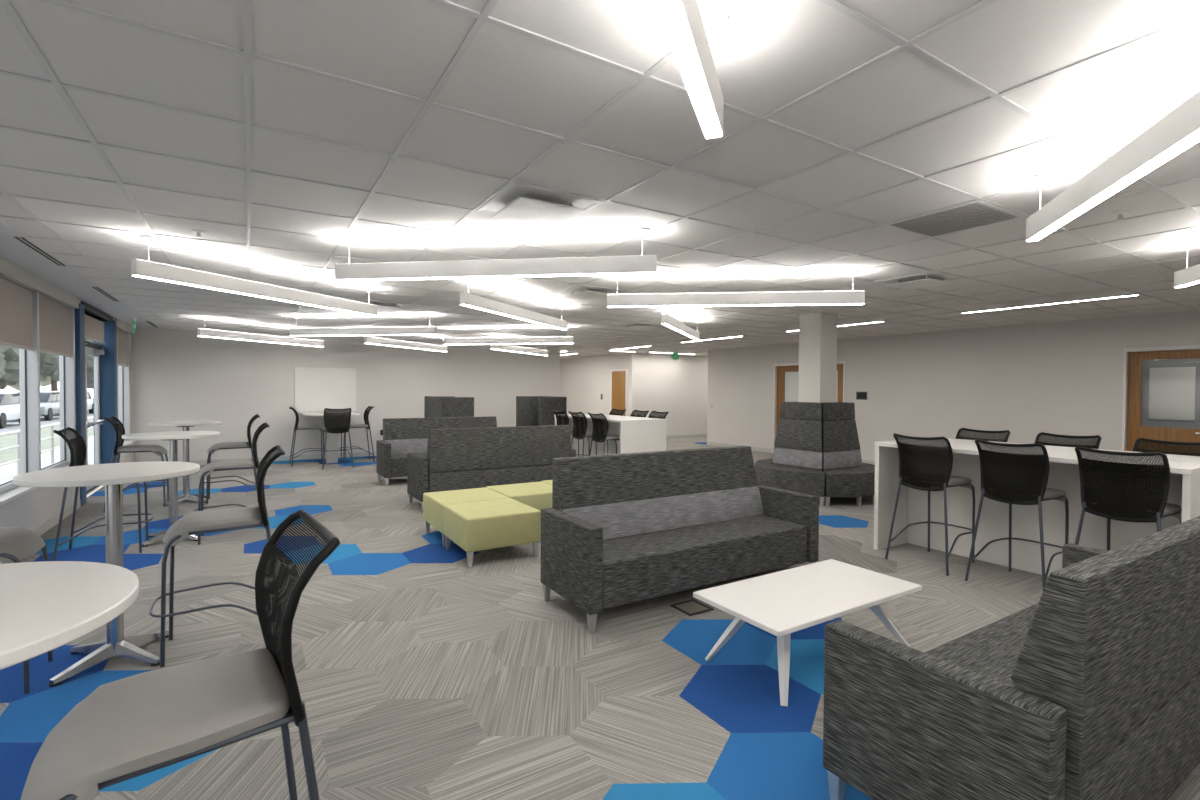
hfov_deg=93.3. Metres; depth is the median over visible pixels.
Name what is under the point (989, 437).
bar stool
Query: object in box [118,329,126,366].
roller shade
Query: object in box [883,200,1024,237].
ceiling vent
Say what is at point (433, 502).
ottoman
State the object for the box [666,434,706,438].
baseboard
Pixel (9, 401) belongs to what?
car
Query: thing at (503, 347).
pendant light
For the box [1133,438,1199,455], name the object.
bar stool
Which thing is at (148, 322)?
ceiling vent
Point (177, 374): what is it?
wall
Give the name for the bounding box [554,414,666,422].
countertop
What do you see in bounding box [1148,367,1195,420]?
window pane
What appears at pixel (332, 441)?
table
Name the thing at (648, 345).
recessed light
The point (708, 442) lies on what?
baseboard
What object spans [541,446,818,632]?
sofa
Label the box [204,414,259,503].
bar stool
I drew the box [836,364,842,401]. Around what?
door
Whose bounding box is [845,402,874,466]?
bench
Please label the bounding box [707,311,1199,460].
wall
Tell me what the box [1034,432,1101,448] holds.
bar stool
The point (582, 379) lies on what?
wall
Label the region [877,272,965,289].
ceiling vent
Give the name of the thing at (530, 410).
booth
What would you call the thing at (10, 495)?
sill
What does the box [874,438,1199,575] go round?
bar table
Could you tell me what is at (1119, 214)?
sprinkler
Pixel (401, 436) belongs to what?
sofa
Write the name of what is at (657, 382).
wall
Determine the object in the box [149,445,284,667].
bar stool
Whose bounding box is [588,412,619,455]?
bar stool
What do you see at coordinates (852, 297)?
pendant light
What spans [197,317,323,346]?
pendant light
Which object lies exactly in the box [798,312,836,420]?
wall pillar
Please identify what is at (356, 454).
baseboard
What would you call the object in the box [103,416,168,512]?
bar stool
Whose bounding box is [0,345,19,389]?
tree
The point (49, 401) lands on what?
car
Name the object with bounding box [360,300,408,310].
ceiling vent
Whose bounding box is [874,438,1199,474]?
countertop
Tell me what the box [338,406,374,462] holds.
bar stool
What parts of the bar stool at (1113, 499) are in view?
leg, leg, frame, seat frame, seat, leg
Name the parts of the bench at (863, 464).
seat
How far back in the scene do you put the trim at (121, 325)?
9.92 m
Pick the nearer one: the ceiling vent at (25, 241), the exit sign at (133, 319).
the ceiling vent at (25, 241)
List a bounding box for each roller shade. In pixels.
[0,277,33,350]
[39,294,70,356]
[85,314,104,343]
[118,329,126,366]
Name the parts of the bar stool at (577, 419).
frame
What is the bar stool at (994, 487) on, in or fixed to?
on the floor
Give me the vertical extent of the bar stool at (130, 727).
1.176 m
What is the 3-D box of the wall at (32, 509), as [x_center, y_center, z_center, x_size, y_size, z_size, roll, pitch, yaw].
[-4.131,0.134,2.916,0.240,2.688,18.300,0,1,-32]
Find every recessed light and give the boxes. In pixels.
[610,345,652,349]
[681,336,742,342]
[785,321,884,331]
[960,294,1139,313]
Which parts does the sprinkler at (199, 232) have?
plate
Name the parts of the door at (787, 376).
glass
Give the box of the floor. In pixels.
[0,437,1199,799]
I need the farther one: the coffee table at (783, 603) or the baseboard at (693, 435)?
the baseboard at (693, 435)
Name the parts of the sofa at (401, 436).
armrest, seat, backrest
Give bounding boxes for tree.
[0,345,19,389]
[8,372,58,390]
[40,352,58,376]
[49,339,92,388]
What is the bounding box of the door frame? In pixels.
[75,301,117,505]
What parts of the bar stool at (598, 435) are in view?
frame, seat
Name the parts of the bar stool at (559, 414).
frame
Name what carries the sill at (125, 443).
attached to the wall at (32, 509)
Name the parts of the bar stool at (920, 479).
leg, frame, leg, seat frame, seat, leg, leg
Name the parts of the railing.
post, rail, rail, rail, post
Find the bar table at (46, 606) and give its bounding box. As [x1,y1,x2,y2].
[0,561,138,669]
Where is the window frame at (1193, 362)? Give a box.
[1141,358,1199,428]
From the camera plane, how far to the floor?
3.24 m
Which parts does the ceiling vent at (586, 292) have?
panel, frame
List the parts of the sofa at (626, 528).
leg, armrest, leg, backrest, seat, armrest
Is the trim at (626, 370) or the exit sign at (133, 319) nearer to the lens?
the exit sign at (133, 319)
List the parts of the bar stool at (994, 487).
leg, leg, frame, seat frame, seat, leg, leg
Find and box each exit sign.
[131,318,136,332]
[671,351,679,359]
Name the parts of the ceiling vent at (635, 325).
frame, panel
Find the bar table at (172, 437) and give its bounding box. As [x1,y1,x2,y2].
[122,431,219,546]
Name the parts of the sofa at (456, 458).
armrest, panel, backrest, armrest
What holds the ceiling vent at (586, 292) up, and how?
in the ceiling
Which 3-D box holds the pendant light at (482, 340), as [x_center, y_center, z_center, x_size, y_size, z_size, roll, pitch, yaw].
[-1.679,-1.175,10.344,2.440,0.308,0.116,1,1,10]
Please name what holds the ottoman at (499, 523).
on the floor
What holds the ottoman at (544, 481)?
on the floor
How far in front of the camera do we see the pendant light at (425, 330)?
8.78 m
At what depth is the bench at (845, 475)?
7.96 m
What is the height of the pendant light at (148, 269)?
0.308 m
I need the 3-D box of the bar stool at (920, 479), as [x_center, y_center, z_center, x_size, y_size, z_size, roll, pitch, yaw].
[3.074,0.893,5.179,0.686,1.176,0.566,0,1,-32]
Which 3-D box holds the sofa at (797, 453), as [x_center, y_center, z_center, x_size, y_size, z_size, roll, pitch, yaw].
[2.766,0.729,8.161,0.700,1.388,1.225,0,1,-32]
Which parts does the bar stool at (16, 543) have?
seat, seat frame, leg, leg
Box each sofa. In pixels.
[376,416,496,485]
[407,425,575,511]
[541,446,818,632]
[755,402,824,505]
[823,516,1199,799]
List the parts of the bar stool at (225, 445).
leg, leg, seat, seat frame, frame, leg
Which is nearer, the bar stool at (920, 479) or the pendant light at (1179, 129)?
the pendant light at (1179, 129)
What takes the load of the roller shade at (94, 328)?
attached to the wall at (32, 509)
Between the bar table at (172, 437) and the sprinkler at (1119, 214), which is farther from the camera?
the bar table at (172, 437)
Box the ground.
[0,418,93,463]
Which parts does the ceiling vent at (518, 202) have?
panel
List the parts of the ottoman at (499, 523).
leg, leg, leg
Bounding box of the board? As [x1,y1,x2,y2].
[294,367,355,412]
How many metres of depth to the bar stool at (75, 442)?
5.30 m
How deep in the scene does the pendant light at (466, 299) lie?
6.34 m
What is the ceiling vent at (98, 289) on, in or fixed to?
in the ceiling
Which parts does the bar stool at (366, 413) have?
leg, seat, leg, frame, leg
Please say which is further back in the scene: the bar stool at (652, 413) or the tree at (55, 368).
the tree at (55, 368)
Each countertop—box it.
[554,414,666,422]
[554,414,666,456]
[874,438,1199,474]
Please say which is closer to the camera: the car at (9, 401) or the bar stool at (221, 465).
the bar stool at (221, 465)
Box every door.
[85,346,104,490]
[611,371,625,415]
[776,366,798,434]
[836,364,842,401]
[1127,349,1199,452]
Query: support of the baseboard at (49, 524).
attached to the wall at (32, 509)
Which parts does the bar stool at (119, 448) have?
leg, frame, seat frame, seat, leg, leg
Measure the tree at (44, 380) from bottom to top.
8.917 m
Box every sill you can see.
[0,464,79,505]
[123,440,136,445]
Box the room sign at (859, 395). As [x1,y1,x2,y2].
[856,392,866,399]
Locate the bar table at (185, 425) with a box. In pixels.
[148,421,220,505]
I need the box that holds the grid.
[0,0,1199,358]
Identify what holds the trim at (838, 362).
attached to the wall at (1027, 381)
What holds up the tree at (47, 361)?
on the ground
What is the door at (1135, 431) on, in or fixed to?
in the wall at (1027, 381)
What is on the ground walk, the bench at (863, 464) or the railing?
the railing
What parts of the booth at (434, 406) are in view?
backrest, panel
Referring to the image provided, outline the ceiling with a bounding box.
[0,0,1199,358]
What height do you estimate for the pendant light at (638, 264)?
0.308 m
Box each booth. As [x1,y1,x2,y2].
[424,396,473,417]
[516,396,566,425]
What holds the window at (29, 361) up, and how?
in the wall at (32, 509)
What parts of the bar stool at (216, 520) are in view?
leg, leg, seat, seat frame, frame, leg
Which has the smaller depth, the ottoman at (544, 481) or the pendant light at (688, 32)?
the pendant light at (688, 32)
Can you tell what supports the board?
attached to the wall at (177, 374)
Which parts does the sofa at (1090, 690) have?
leg, armrest, seat, armrest, backrest, panel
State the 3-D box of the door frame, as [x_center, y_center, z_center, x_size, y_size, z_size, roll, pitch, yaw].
[-7.457,0.017,8.271,0.260,2.688,2.390,0,1,-32]
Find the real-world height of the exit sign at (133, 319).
0.308 m
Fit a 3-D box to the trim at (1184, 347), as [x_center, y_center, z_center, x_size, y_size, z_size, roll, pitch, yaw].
[8.148,0.346,8.072,0.172,2.220,1.030,0,1,-32]
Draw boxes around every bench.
[755,410,786,463]
[821,402,874,506]
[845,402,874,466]
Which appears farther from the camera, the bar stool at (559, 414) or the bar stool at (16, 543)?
the bar stool at (559, 414)
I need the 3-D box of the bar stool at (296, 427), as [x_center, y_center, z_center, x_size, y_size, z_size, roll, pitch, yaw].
[-5.940,0.724,11.536,0.686,1.176,0.566,0,1,-32]
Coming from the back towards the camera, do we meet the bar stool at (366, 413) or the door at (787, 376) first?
the door at (787, 376)
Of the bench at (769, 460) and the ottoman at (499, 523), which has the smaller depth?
the ottoman at (499, 523)
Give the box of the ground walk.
[0,437,104,496]
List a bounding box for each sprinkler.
[191,229,205,237]
[1111,210,1129,220]
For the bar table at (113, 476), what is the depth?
3.19 m
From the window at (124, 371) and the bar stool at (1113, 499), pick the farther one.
the window at (124, 371)
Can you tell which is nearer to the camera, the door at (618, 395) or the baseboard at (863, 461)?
the baseboard at (863, 461)
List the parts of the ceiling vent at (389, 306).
panel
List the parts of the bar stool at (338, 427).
leg, frame, leg, leg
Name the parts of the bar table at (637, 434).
panel, modesty panel, panel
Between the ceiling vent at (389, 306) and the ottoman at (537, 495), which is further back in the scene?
the ceiling vent at (389, 306)
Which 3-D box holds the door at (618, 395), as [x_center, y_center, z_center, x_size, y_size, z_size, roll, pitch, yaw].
[0.569,0.163,17.880,0.100,2.140,0.800,0,1,-32]
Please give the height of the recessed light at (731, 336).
0.016 m
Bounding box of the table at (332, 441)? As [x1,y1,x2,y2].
[301,412,359,462]
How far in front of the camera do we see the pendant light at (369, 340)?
11.29 m
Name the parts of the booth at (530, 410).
panel, panel, backrest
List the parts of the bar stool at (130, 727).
seat, seat frame, leg, frame, leg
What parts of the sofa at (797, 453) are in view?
seat, backrest, head panel, leg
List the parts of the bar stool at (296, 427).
leg, leg, frame, seat, leg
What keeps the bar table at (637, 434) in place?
on the floor
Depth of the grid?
3.07 m
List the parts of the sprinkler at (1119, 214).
plate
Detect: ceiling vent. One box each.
[12,236,67,266]
[92,287,120,301]
[145,321,159,327]
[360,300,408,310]
[476,182,603,227]
[557,285,625,299]
[617,322,660,329]
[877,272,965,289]
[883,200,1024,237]
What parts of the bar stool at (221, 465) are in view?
leg, leg, seat, seat frame, frame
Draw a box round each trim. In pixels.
[113,318,133,333]
[610,369,627,415]
[773,361,844,450]
[1121,345,1199,450]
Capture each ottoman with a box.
[423,487,508,546]
[443,498,540,566]
[486,482,551,510]
[541,480,551,484]
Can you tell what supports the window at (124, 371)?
in the wall at (32, 509)
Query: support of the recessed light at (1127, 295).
in the ceiling
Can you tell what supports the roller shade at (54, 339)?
attached to the window at (67, 382)
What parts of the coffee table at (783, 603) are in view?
leg, leg, leg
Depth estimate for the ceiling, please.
2.72 m
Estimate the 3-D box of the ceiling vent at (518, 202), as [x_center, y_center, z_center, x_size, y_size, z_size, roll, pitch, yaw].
[-0.381,-1.177,3.502,0.594,0.051,0.594,0,1,-32]
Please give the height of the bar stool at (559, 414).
1.176 m
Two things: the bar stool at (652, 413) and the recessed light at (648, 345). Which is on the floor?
the bar stool at (652, 413)
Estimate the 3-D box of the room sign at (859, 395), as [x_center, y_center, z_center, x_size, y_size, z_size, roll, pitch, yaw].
[5.577,-0.092,12.070,0.019,0.170,0.250,0,1,-32]
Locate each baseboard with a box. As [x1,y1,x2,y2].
[0,500,80,563]
[178,451,375,464]
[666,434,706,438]
[707,441,770,452]
[862,460,874,464]
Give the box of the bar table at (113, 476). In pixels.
[13,461,199,686]
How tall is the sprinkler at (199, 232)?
0.047 m
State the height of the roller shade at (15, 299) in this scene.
0.630 m
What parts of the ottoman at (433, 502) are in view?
leg, leg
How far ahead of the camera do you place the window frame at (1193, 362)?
10.30 m
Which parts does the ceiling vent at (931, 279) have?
panel, frame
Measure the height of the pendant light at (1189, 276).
0.308 m
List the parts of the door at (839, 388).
glass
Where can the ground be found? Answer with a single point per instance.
(9, 440)
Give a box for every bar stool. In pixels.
[0,527,52,693]
[21,509,339,799]
[52,427,153,560]
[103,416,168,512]
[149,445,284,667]
[192,422,268,544]
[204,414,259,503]
[289,407,326,466]
[322,408,353,469]
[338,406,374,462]
[552,410,589,455]
[568,411,608,455]
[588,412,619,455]
[609,409,625,415]
[630,410,648,417]
[648,411,668,450]
[885,433,974,575]
[955,428,1009,441]
[965,439,1068,589]
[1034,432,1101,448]
[1074,446,1181,550]
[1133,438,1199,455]
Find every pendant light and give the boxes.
[131,236,376,315]
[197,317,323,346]
[290,314,436,335]
[335,228,656,281]
[365,336,446,351]
[445,326,573,344]
[460,279,566,329]
[490,334,547,355]
[607,271,864,307]
[652,0,729,138]
[661,307,699,339]
[1026,91,1199,241]
[1174,243,1199,287]
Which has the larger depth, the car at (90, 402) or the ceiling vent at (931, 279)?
the car at (90, 402)
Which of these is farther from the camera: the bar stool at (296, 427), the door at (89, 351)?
the bar stool at (296, 427)
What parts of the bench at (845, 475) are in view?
leg, head panel, backrest, seat, leg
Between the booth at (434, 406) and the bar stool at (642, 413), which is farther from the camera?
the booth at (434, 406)
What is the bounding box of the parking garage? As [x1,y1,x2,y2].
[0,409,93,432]
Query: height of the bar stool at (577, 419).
1.176 m
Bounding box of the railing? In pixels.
[0,416,93,474]
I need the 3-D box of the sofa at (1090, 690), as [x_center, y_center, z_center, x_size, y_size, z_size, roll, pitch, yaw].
[1.993,1.003,2.414,2.240,1.040,0.749,0,1,-32]
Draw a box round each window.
[0,276,40,493]
[41,301,75,469]
[119,333,129,440]
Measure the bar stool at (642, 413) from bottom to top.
1.176 m
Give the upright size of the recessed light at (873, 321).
0.016 m
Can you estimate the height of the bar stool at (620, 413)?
1.176 m
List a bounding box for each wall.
[0,258,134,530]
[131,327,559,461]
[560,353,629,415]
[629,353,707,435]
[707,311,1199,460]
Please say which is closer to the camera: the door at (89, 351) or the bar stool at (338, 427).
the door at (89, 351)
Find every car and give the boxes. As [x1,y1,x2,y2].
[0,392,19,428]
[17,392,59,420]
[41,391,93,415]
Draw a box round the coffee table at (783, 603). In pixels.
[693,559,921,705]
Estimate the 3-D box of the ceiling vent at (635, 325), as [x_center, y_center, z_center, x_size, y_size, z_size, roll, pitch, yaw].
[0.685,-1.287,9.887,0.594,0.051,0.594,0,1,-32]
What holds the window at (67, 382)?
in the wall at (32, 509)
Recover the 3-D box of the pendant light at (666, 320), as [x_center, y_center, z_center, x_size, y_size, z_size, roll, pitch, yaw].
[1.203,-1.119,8.177,0.116,0.308,2.440,1,1,20]
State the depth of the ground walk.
11.84 m
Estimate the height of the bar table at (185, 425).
1.080 m
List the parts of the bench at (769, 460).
seat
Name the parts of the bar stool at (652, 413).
frame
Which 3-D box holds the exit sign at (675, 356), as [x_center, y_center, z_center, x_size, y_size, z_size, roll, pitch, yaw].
[2.208,-1.272,16.569,0.300,0.308,0.040,0,1,-2]
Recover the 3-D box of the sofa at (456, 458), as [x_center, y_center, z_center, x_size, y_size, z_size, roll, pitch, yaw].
[-1.481,0.881,7.989,2.240,1.040,0.749,0,1,-32]
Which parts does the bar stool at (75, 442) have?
leg, frame, leg, leg, leg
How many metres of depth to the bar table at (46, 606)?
1.25 m
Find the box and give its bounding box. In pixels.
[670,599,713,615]

